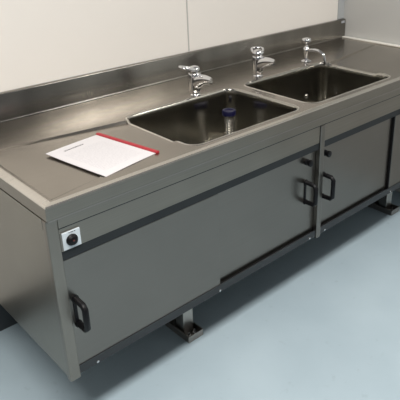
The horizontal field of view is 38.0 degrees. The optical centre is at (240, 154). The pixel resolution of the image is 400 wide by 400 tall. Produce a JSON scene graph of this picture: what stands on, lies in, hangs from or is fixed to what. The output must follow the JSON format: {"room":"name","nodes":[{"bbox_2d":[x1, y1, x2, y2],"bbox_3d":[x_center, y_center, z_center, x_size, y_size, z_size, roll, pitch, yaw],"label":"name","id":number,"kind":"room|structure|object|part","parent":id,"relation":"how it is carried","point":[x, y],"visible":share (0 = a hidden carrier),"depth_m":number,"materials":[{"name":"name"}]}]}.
{"room":"commercial kitchen","nodes":[
{"label":"commercial kitchen","id":0,"kind":"room"},
{"bbox_2d":[0,0,342,91],"bbox_3d":[-1.401,-0.377,1.648,5.563,2.800,0.078,-21,31,-40],"label":"wall","id":1,"kind":"structure","parent":0,"point":[42,41],"depth_m":2.46,"materials":[{"name":"white paint"}]},
{"bbox_2d":[0,304,17,330],"bbox_3d":[-1.356,0.818,2.122,5.562,0.130,0.010,-21,31,-40],"label":"baseboard","id":2,"kind":"structure","parent":1,"relation":"attached to","point":[6,320],"depth_m":2.45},
{"bbox_2d":[0,19,345,123],"bbox_3d":[-0.208,-0.431,2.788,2.360,0.139,0.034,-21,31,-40],"label":"backsplash","id":3,"kind":"structure","parent":1,"relation":"attached to","point":[19,103],"depth_m":2.58,"materials":[{"name":"metal"}]},
{"bbox_2d":[186,0,189,50],"bbox_3d":[-0.254,-1.294,2.412,0.006,1.738,0.002,-21,31,-40],"label":"trim","id":4,"kind":"structure","parent":1,"relation":"attached to","point":[186,0],"depth_m":2.71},
{"bbox_2d":[337,0,344,18],"bbox_3d":[0.598,-1.626,3.166,0.056,1.738,0.006,-21,31,-40],"label":"trim","id":5,"kind":"structure","parent":1,"relation":"attached to","point":[341,3],"depth_m":3.48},
{"bbox_2d":[0,191,399,399],"bbox_3d":[0.376,1.581,0.508,5.563,0.050,4.982,-21,31,-40],"label":"floor","id":6,"kind":"structure","parent":0,"point":[320,320],"depth_m":2.35,"materials":[{"name":"blue plastic"}]},
{"bbox_2d":[0,89,399,381],"bbox_3d":[0.084,0.153,2.717,2.359,0.853,0.793,-21,31,-40],"label":"base cabinet","id":7,"kind":"object","parent":6,"relation":"on","point":[86,285],"visible":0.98,"depth_m":2.00,"materials":[{"name":"metal"}]},
{"bbox_3d":[-0.794,0.097,1.833,0.003,0.034,0.710,-21,31,-40],"label":"rail","id":8,"kind":"part","parent":7,"relation":"part of","materials":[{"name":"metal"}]},
{"bbox_3d":[-0.784,0.340,1.944,0.016,0.561,0.714,-21,31,-40],"label":"panel","id":9,"kind":"part","parent":7,"relation":"part of","materials":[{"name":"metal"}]},
{"bbox_3d":[-0.524,0.439,1.703,0.035,0.570,0.022,-21,31,-40],"label":"corner post","id":10,"kind":"part","parent":7,"relation":"part of","materials":[{"name":"metal"}]},
{"bbox_2d":[59,226,81,251],"bbox_3d":[-0.479,0.242,1.645,0.062,0.062,0.018,-21,31,-40],"label":"power socket","id":11,"kind":"object","parent":7,"relation":"attached to","point":[70,237],"depth_m":1.64,"materials":[{"name":"white plastic"}]},
{"bbox_3d":[-0.471,0.480,1.723,0.024,0.115,0.067,-21,31,-40],"label":"handle","id":12,"kind":"part","parent":7,"relation":"part of","materials":[{"name":"black plastic"}]},
{"bbox_3d":[-0.296,0.400,1.930,0.600,0.391,0.011,-21,31,-40],"label":"sliding door","id":13,"kind":"part","parent":7,"relation":"part of","materials":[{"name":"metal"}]},
{"bbox_3d":[-0.234,0.601,2.374,0.054,0.295,0.054,-21,31,-40],"label":"leg","id":14,"kind":"part","parent":7,"relation":"part of","materials":[{"name":"metal"}]},
{"bbox_3d":[-0.094,0.079,2.002,1.163,0.076,0.010,-21,31,-40],"label":"fascia panel","id":15,"kind":"part","parent":7,"relation":"part of","materials":[{"name":"metal"}]},
{"bbox_2d":[0,19,399,222],"bbox_3d":[0.053,-0.227,2.585,2.360,0.362,0.779,-21,31,-40],"label":"countertop","id":16,"kind":"structure","parent":7,"relation":"on","point":[150,104],"depth_m":2.38,"materials":[{"name":"metal"}]},
{"bbox_2d":[46,132,158,176],"bbox_3d":[-0.453,-0.006,1.890,0.297,0.007,0.234,16,28,33],"label":"document","id":17,"kind":"object","parent":16,"relation":"on","point":[104,155],"visible":1,"depth_m":1.88,"materials":[{"name":"white paper"}]},
{"bbox_2d":[178,65,212,96],"bbox_3d":[-0.183,-0.302,2.412,0.098,0.136,0.141,-21,31,-40],"label":"mixer tap","id":18,"kind":"object","parent":16,"relation":"on","point":[196,79],"visible":1,"depth_m":2.42,"materials":[{"name":"silver metal"}]},
{"bbox_3d":[-0.214,-0.359,2.419,0.096,0.036,0.057,-21,31,-40],"label":"lever","id":19,"kind":"part","parent":18,"relation":"part of","materials":[{"name":"silver metal"}]},
{"bbox_3d":[-0.159,-0.301,2.420,0.050,0.072,0.118,-21,31,-40],"label":"spout","id":20,"kind":"part","parent":18,"relation":"part of","materials":[{"name":"silver metal"}]},
{"bbox_2d":[125,88,299,145],"bbox_3d":[-0.100,-0.048,2.307,0.586,0.255,0.439,-21,31,-40],"label":"sink","id":21,"kind":"object","parent":16,"relation":"in","point":[197,120],"depth_m":2.45,"materials":[{"name":"silver metal"}]},
{"bbox_2d":[222,108,235,134],"bbox_3d":[-0.048,-0.102,2.505,0.060,0.194,0.060,-21,31,-40],"label":"standpipe","id":22,"kind":"object","parent":16,"relation":"in","point":[228,113],"visible":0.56,"depth_m":2.47,"materials":[{"name":"metal"}]},
{"bbox_2d":[250,46,275,76],"bbox_3d":[0.102,-0.426,2.702,0.070,0.131,0.160,-11,25,-23],"label":"mixer tap","id":23,"kind":"object","parent":16,"relation":"on","point":[259,62],"visible":1,"depth_m":2.69,"materials":[{"name":"silver metal"}]},
{"bbox_3d":[0.080,-0.485,2.713,0.065,0.031,0.079,0,23,1],"label":"lever","id":24,"kind":"part","parent":23,"relation":"part of","materials":[{"name":"silver metal"}]},
{"bbox_3d":[0.118,-0.418,2.687,0.050,0.072,0.118,-21,31,-40],"label":"spout","id":25,"kind":"part","parent":23,"relation":"part of","materials":[{"name":"silver metal"}]},
{"bbox_2d":[300,37,325,64],"bbox_3d":[0.373,-0.528,2.948,0.058,0.123,0.152,-21,31,-40],"label":"tap","id":26,"kind":"object","parent":16,"relation":"on","point":[306,41],"visible":1,"depth_m":2.95,"materials":[{"name":"silver metal"}]},
{"bbox_3d":[0.390,-0.502,2.947,0.114,0.075,0.018,19,30,38],"label":"swivel spout","id":27,"kind":"part","parent":26,"relation":"part of","materials":[{"name":"silver metal"}]},
{"bbox_2d":[244,62,390,102],"bbox_3d":[0.362,-0.228,2.717,0.611,0.255,0.434,-21,31,-40],"label":"sink","id":28,"kind":"object","parent":16,"relation":"in","point":[313,82],"depth_m":2.89,"materials":[{"name":"silver metal"}]},
{"bbox_3d":[0.308,-0.132,2.337,2.287,0.034,0.018,-21,31,-40],"label":"rail","id":29,"kind":"part","parent":7,"relation":"part of","materials":[{"name":"metal"}]},
{"bbox_3d":[0.106,0.236,2.304,0.579,0.391,0.011,-21,31,-40],"label":"sliding door","id":30,"kind":"part","parent":7,"relation":"part of","materials":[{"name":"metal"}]},
{"bbox_3d":[0.283,0.034,2.378,0.028,0.028,0.028,-21,31,-40],"label":"lock knob","id":31,"kind":"part","parent":7,"relation":"part of","materials":[{"name":"black plastic"}]},
{"bbox_3d":[0.297,0.166,2.420,0.024,0.115,0.067,-21,31,-40],"label":"handle","id":32,"kind":"part","parent":7,"relation":"part of","materials":[{"name":"black plastic"}]},
{"bbox_3d":[0.371,-0.005,2.453,0.028,0.028,0.028,-21,31,-40],"label":"lock knob","id":33,"kind":"part","parent":7,"relation":"part of","materials":[{"name":"black plastic"}]},
{"bbox_3d":[0.381,0.141,2.498,0.024,0.128,0.067,-21,31,-40],"label":"handle","id":34,"kind":"part","parent":7,"relation":"part of","materials":[{"name":"black plastic"}]},
{"bbox_3d":[0.541,0.066,2.690,0.570,0.391,0.011,-21,31,-40],"label":"sliding door","id":35,"kind":"part","parent":7,"relation":"part of","materials":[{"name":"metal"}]},
{"bbox_3d":[0.737,-0.246,2.740,1.090,0.076,0.010,-21,31,-40],"label":"fascia panel","id":36,"kind":"part","parent":7,"relation":"part of","materials":[{"name":"metal"}]},
{"bbox_3d":[0.843,0.180,3.330,0.054,0.295,0.054,-21,31,-40],"label":"leg","id":37,"kind":"part","parent":7,"relation":"part of","materials":[{"name":"metal"}]},
{"bbox_3d":[0.937,-0.082,3.025,0.532,0.391,0.011,-21,31,-40],"label":"sliding door","id":38,"kind":"part","parent":7,"relation":"part of","materials":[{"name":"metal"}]},
{"bbox_2d":[343,0,399,191],"bbox_3d":[2.357,-0.485,1.792,0.077,2.800,5.060,-21,31,-40],"label":"wall","id":39,"kind":"structure","parent":0,"point":[375,20],"depth_m":3.38,"materials":[{"name":"white paint"}]}
]}

